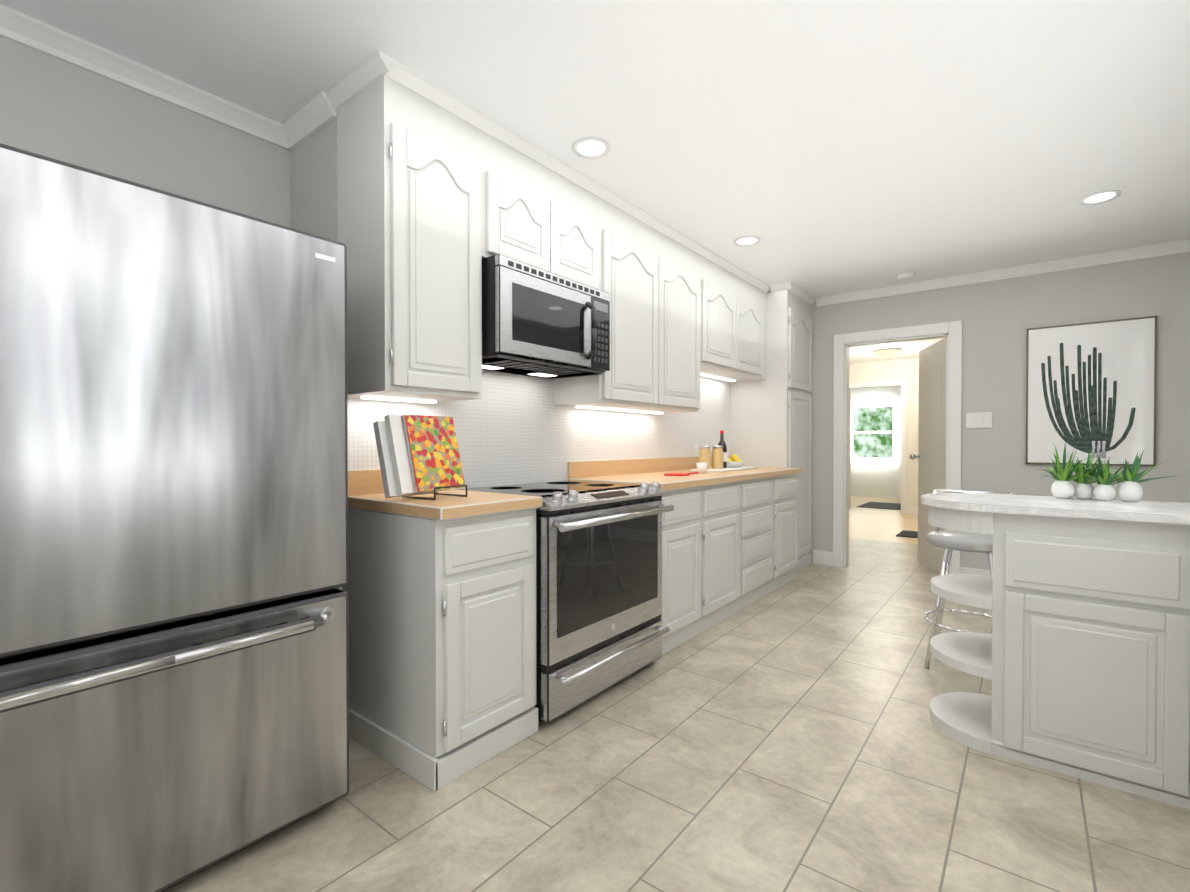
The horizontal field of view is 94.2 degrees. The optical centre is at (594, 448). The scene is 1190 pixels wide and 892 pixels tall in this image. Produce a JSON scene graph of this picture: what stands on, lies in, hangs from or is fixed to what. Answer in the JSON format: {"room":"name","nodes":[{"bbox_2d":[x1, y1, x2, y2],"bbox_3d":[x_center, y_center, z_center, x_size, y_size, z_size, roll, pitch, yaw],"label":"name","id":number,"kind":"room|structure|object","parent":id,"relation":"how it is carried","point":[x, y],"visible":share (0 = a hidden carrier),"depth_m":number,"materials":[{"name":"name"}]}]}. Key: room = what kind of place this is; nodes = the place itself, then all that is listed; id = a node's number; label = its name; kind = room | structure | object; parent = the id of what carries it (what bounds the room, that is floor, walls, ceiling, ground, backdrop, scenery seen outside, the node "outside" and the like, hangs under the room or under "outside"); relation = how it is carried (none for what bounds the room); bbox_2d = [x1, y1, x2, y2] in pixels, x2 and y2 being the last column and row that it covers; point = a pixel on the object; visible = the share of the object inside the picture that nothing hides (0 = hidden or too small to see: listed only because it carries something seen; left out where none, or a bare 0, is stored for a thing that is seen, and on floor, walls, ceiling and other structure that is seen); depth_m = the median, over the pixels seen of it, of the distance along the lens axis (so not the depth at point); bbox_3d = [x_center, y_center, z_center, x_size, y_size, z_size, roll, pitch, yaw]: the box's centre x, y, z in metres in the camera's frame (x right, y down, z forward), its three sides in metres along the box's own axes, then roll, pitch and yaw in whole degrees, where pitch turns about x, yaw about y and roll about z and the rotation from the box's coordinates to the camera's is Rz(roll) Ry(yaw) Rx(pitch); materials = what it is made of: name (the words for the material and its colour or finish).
{"room":"kitchen","nodes":[
{"label":"kitchen","id":0,"kind":"room"},
{"bbox_2d":[0,36,341,589],"bbox_3d":[-1.931,-0.116,1.347,0.500,2.440,2.600,0,1,38],"label":"wall","id":1,"kind":"structure","parent":0,"point":[55,108],"depth_m":2.02,"materials":[{"name":"grey paint"}]},
{"bbox_2d":[0,4,292,150],"bbox_3d":[-2.027,-1.302,1.411,0.055,0.070,2.400,0,1,38],"label":"crown molding","id":2,"kind":"structure","parent":1,"relation":"attached to","point":[15,26],"depth_m":1.92,"materials":[{"name":"white wood"}]},
{"bbox_2d":[280,92,336,147],"bbox_3d":[-1.143,-1.310,2.208,0.340,0.070,0.055,0,1,38],"label":"crown molding","id":3,"kind":"structure","parent":1,"relation":"attached to","point":[306,120],"depth_m":2.20,"materials":[{"name":"white wood"}]},
{"bbox_2d":[331,53,490,401],"bbox_3d":[-0.720,-0.775,2.192,0.347,1.140,0.435,0,1,38],"label":"upper cabinet","id":4,"kind":"object","parent":1,"relation":"attached to","point":[442,193],"depth_m":2.04,"materials":[{"name":"wood"}]},
{"bbox_2d":[0,0,1189,363],"bbox_3d":[2.464,-1.428,5.512,5.250,0.100,14.600,0,1,38],"label":"ceiling","id":5,"kind":"structure","parent":0,"point":[820,148],"depth_m":2.12,"materials":[{"name":"white paint"}]},
{"bbox_2d":[572,137,609,158],"bbox_3d":[-0.017,-1.343,2.476,0.170,0.007,0.170,0,1,38],"label":"recessed light","id":6,"kind":"object","parent":5,"relation":"in","point":[591,148],"visible":1,"depth_m":2.48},
{"bbox_2d":[733,236,759,246],"bbox_3d":[0.993,-1.354,3.616,0.170,0.007,0.170,0,1,38],"label":"recessed light","id":7,"kind":"object","parent":5,"relation":"in","point":[744,241],"visible":0.96,"depth_m":3.62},
{"bbox_2d":[872,348,901,357],"bbox_3d":[4.157,-1.346,7.870,0.380,0.110,0.380,0,1,38],"label":"light","id":8,"kind":"object","parent":5,"relation":"attached to","point":[886,352],"visible":1,"depth_m":7.76,"materials":[{"name":"glass"}]},
{"bbox_2d":[897,272,913,279],"bbox_3d":[2.431,-1.348,4.330,0.120,0.034,0.120,0,1,38],"label":"smoke detector","id":9,"kind":"object","parent":5,"relation":"attached to","point":[905,275],"visible":1,"depth_m":4.29,"materials":[{"name":"white plastic"}]},
{"bbox_2d":[1079,190,1120,204],"bbox_3d":[2.715,-1.348,2.975,0.170,0.007,0.170,0,1,38],"label":"recessed light","id":10,"kind":"object","parent":5,"relation":"in","point":[1100,197],"visible":1,"depth_m":2.97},
{"bbox_2d":[159,496,1189,891],"bbox_3d":[2.464,1.112,5.537,5.250,0.100,14.600,0,1,38],"label":"floor","id":11,"kind":"structure","parent":0,"point":[789,736],"depth_m":1.74,"materials":[{"name":"tile"}]},
{"bbox_2d":[0,143,348,891],"bbox_3d":[-1.328,0.237,1.557,0.913,1.730,0.910,0,1,38],"label":"fridge","id":12,"kind":"object","parent":11,"relation":"on","point":[174,675],"visible":1,"depth_m":1.31,"materials":[{"name":"metal"}]},
{"bbox_2d":[342,495,541,791],"bbox_3d":[-0.597,0.662,2.143,0.617,0.868,0.463,0,1,38],"label":"base cabinet","id":13,"kind":"object","parent":11,"relation":"on","point":[440,590],"depth_m":1.92,"materials":[{"name":"wood"}]},
{"bbox_2d":[373,414,466,499],"bbox_3d":[-0.646,0.030,2.065,0.241,0.308,0.310,0,1,38],"label":"cookbook stand","id":14,"kind":"object","parent":13,"relation":"on","point":[418,454],"visible":1,"depth_m":2.01,"materials":[{"name":"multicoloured paper"}]},
{"bbox_2d":[456,480,673,722],"bbox_3d":[-0.136,0.627,2.628,0.699,0.927,0.850,0,1,38],"label":"range","id":15,"kind":"object","parent":11,"relation":"on","point":[599,628],"visible":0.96,"depth_m":2.36,"materials":[{"name":"silver metal"}]},
{"bbox_2d":[594,479,705,654],"bbox_3d":[0.233,0.651,3.200,0.617,0.868,0.485,0,1,38],"label":"base cabinet","id":16,"kind":"object","parent":11,"relation":"on","point":[684,527],"depth_m":3.03,"materials":[{"name":"wood"}]},
{"bbox_2d":[638,475,745,629],"bbox_3d":[0.552,0.647,3.607,0.617,0.868,0.550,0,1,38],"label":"base cabinet","id":17,"kind":"object","parent":11,"relation":"on","point":[725,498],"depth_m":3.43,"materials":[{"name":"wood"}]},
{"bbox_2d":[664,472,698,475],"bbox_3d":[0.588,0.163,3.568,0.139,0.012,0.360,0,1,38],"label":"spatula","id":18,"kind":"object","parent":17,"relation":"on","point":[677,474],"visible":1,"depth_m":3.46,"materials":[{"name":"red plastic"}]},
{"bbox_2d":[686,471,777,605],"bbox_3d":[0.908,0.643,4.059,0.617,0.868,0.600,0,1,38],"label":"base cabinet","id":19,"kind":"object","parent":11,"relation":"on","point":[761,490],"depth_m":3.90,"materials":[{"name":"wood"}]},
{"bbox_2d":[696,463,707,472],"bbox_3d":[0.723,0.132,3.741,0.076,0.070,0.075,0,1,38],"label":"cup","id":20,"kind":"object","parent":19,"relation":"on","point":[701,467],"visible":1,"depth_m":3.71,"materials":[{"name":"ceramic"}]},
{"bbox_2d":[734,471,801,587],"bbox_3d":[1.268,0.638,4.518,0.617,0.868,0.568,0,1,38],"label":"base cabinet","id":21,"kind":"object","parent":11,"relation":"on","point":[788,502],"depth_m":4.32,"materials":[{"name":"wood"}]},
{"bbox_2d":[691,466,757,471],"bbox_3d":[0.998,0.155,4.212,0.230,0.014,0.680,0,1,38],"label":"tray","id":22,"kind":"object","parent":21,"relation":"on","point":[728,469],"visible":0.75,"depth_m":4.03,"materials":[{"name":"white ceramic"}]},
{"bbox_2d":[718,430,729,466],"bbox_3d":[0.962,0.005,4.188,0.076,0.285,0.073,0,1,38],"label":"wine bottle","id":23,"kind":"object","parent":22,"relation":"on","point":[721,441],"depth_m":4.18,"materials":[{"name":"glass"}]},
{"bbox_2d":[730,454,744,467],"bbox_3d":[1.089,0.095,4.318,0.168,0.103,0.168,0,1,29],"label":"fruit bowl","id":24,"kind":"object","parent":22,"relation":"on","point":[735,462],"depth_m":4.27,"materials":[{"name":"ceramic"}]},
{"bbox_2d":[730,282,815,571],"bbox_3d":[1.605,-0.153,4.995,0.547,2.440,0.687,0,1,38],"label":"pantry cabinet","id":25,"kind":"object","parent":11,"relation":"on","point":[771,420],"visible":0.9,"depth_m":4.76,"materials":[{"name":"wood"}]},
{"bbox_2d":[857,502,917,537],"bbox_3d":[4.563,1.028,8.349,1.026,0.012,4.251,0,1,24],"label":"rug","id":26,"kind":"object","parent":11,"relation":"on","point":[896,506],"visible":0.5,"depth_m":9.47,"materials":[{"name":"black fabric"}]},
{"bbox_2d":[924,489,1012,668],"bbox_3d":[1.874,0.655,2.766,0.396,0.873,0.396,0,1,38],"label":"stool","id":27,"kind":"object","parent":11,"relation":"on","point":[949,541],"visible":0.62,"depth_m":2.74,"materials":[{"name":"plastic"}]},
{"bbox_2d":[985,497,1189,799],"bbox_3d":[1.749,0.662,1.999,0.491,0.870,0.440,0,1,38],"label":"base cabinet","id":28,"kind":"object","parent":11,"relation":"on","point":[1079,657],"depth_m":1.84,"materials":[{"name":"wood"}]},
{"bbox_2d":[1038,441,1175,501],"bbox_3d":[1.940,0.083,2.107,0.444,0.225,0.304,0,1,38],"label":"potted plants","id":29,"kind":"object","parent":28,"relation":"on","point":[1129,488],"visible":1,"depth_m":2.10,"materials":[{"name":"green plant"}]},
{"bbox_2d":[1157,517,1189,809],"bbox_3d":[1.895,0.669,1.303,0.712,0.870,0.515,0,1,38],"label":"base cabinet","id":30,"kind":"object","parent":11,"relation":"on","point":[1173,654],"depth_m":1.70,"materials":[{"name":"wood"}]},
{"bbox_2d":[849,358,918,509],"bbox_3d":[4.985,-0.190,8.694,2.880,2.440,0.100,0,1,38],"label":"wall","id":31,"kind":"structure","parent":0,"point":[876,478],"depth_m":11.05,"materials":[{"name":"white paint"}]},
{"bbox_2d":[851,404,894,459],"bbox_3d":[5.743,-0.332,11.422,0.840,1.130,0.130,0,1,38],"label":"garden window","id":32,"kind":"structure","parent":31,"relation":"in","point":[872,432],"depth_m":11.46,"materials":[{"name":"glass"}]},
{"bbox_2d":[849,380,906,513],"bbox_3d":[4.535,-0.027,8.972,0.930,2.110,0.019,0,1,38],"label":"door frame","id":33,"kind":"structure","parent":31,"relation":"attached to","point":[903,383],"depth_m":8.71,"materials":[{"name":"white wood"}]},
{"bbox_2d":[907,506,917,514],"bbox_3d":[5.495,0.975,8.230,1.510,0.120,0.014,0,1,38],"label":"baseboard","id":34,"kind":"structure","parent":31,"relation":"attached to","point":[912,510],"depth_m":8.63,"materials":[{"name":"white wood"}]},
{"bbox_2d":[811,252,1189,569],"bbox_3d":[2.910,-0.147,4.474,3.250,2.440,0.100,0,1,38],"label":"wall","id":35,"kind":"structure","parent":0,"point":[998,318],"depth_m":4.20,"materials":[{"name":"grey paint"}]},
{"bbox_2d":[833,320,961,573],"bbox_3d":[2.565,0.025,4.736,0.966,2.090,0.122,0,1,38],"label":"door frame","id":36,"kind":"structure","parent":35,"relation":"attached to","point":[843,343],"depth_m":4.80,"materials":[{"name":"white wood"}]},
{"bbox_2d":[909,337,946,573],"bbox_3d":[2.990,0.071,4.942,0.390,1.993,0.707,0,1,38],"label":"door leaf","id":37,"kind":"structure","parent":35,"relation":"in","point":[931,456],"depth_m":4.93,"materials":[{"name":"wood"}]},
{"bbox_2d":[960,567,989,574],"bbox_3d":[3.494,1.013,3.953,1.474,0.130,0.014,0,1,38],"label":"baseboard","id":38,"kind":"structure","parent":35,"relation":"attached to","point":[963,570],"depth_m":4.35,"materials":[{"name":"white wood"}]},
{"bbox_2d":[966,412,991,427],"bbox_3d":[3.005,-0.221,4.326,0.170,0.120,0.011,0,1,38],"label":"switch plate","id":39,"kind":"object","parent":35,"relation":"attached to","point":[979,420],"visible":1,"depth_m":4.32,"materials":[{"name":"white plastic"}]},
{"bbox_2d":[815,239,1189,306],"bbox_3d":[3.044,-1.330,4.260,2.590,0.070,0.055,0,1,38],"label":"crown molding","id":40,"kind":"structure","parent":35,"relation":"attached to","point":[1182,246],"depth_m":4.15,"materials":[{"name":"white wood"}]},
{"bbox_2d":[1026,316,1156,465],"bbox_3d":[3.500,-0.387,3.928,0.690,1.010,0.023,0,1,38],"label":"art","id":41,"kind":"object","parent":35,"relation":"attached to","point":[1092,386],"visible":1,"depth_m":3.90,"materials":[{"name":"white paper"}]},
{"bbox_3d":[0.327,-0.142,3.897,0.100,2.440,4.200,0,1,38],"label":"wall","id":42,"kind":"structure","parent":0,"visible":0},
{"bbox_2d":[491,118,562,276],"bbox_3d":[-0.445,-1.071,2.538,0.347,0.555,0.454,0,1,38],"label":"upper cabinet","id":43,"kind":"object","parent":42,"relation":"attached to","point":[527,180],"depth_m":2.44,"materials":[{"name":"wood"}]},
{"bbox_2d":[482,254,609,378],"bbox_3d":[-0.295,-0.584,2.639,0.463,0.415,0.750,0,1,38],"label":"over-the-range microwave","id":44,"kind":"object","parent":43,"relation":"attached to","point":[538,322],"visible":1,"depth_m":2.45,"materials":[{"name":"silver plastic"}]},
{"bbox_2d":[337,240,729,488],"bbox_3d":[0.106,-0.298,3.527,0.006,1.040,3.548,0,1,38],"label":"backsplash","id":45,"kind":"structure","parent":42,"relation":"attached to","point":[511,429],"depth_m":2.98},
{"bbox_2d":[563,162,606,291],"bbox_3d":[-0.238,-1.073,2.802,0.347,0.555,0.454,0,1,38],"label":"upper cabinet","id":46,"kind":"object","parent":42,"relation":"attached to","point":[584,198],"depth_m":2.76,"materials":[{"name":"wood"}]},
{"bbox_2d":[554,188,666,410],"bbox_3d":[0.093,-0.800,3.226,0.347,1.110,0.616,0,1,38],"label":"upper cabinet","id":47,"kind":"object","parent":42,"relation":"attached to","point":[636,379],"depth_m":3.11,"materials":[{"name":"wood"}]},
{"bbox_2d":[651,224,706,412],"bbox_3d":[0.401,-0.804,3.618,0.347,1.110,0.616,0,1,38],"label":"upper cabinet","id":48,"kind":"object","parent":42,"relation":"attached to","point":[686,258],"depth_m":3.58,"materials":[{"name":"wood"}]},
{"bbox_2d":[361,373,735,413],"bbox_3d":[0.154,-0.391,3.464,0.040,0.371,3.390,0,1,38],"label":"strips","id":49,"kind":"object","parent":48,"relation":"attached to","point":[434,401],"visible":0.88,"depth_m":3.16,"materials":[{"name":"white plastic"}]},
{"bbox_2d":[694,443,698,455],"bbox_3d":[0.809,0.016,4.416,0.008,0.115,0.070,0,1,38],"label":"outlet","id":50,"kind":"object","parent":42,"relation":"attached to","point":[696,449],"visible":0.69,"depth_m":4.41,"materials":[{"name":"white plastic"}]},
{"bbox_2d":[707,249,742,374],"bbox_3d":[0.782,-0.974,4.102,0.347,0.780,0.619,0,1,38],"label":"upper cabinet","id":51,"kind":"object","parent":42,"relation":"attached to","point":[724,280],"depth_m":4.04,"materials":[{"name":"wood"}]},
{"bbox_2d":[708,271,769,381],"bbox_3d":[1.119,-0.978,4.531,0.347,0.780,0.707,0,1,38],"label":"upper cabinet","id":52,"kind":"object","parent":42,"relation":"attached to","point":[754,290],"depth_m":4.48,"materials":[{"name":"wood"}]}
]}

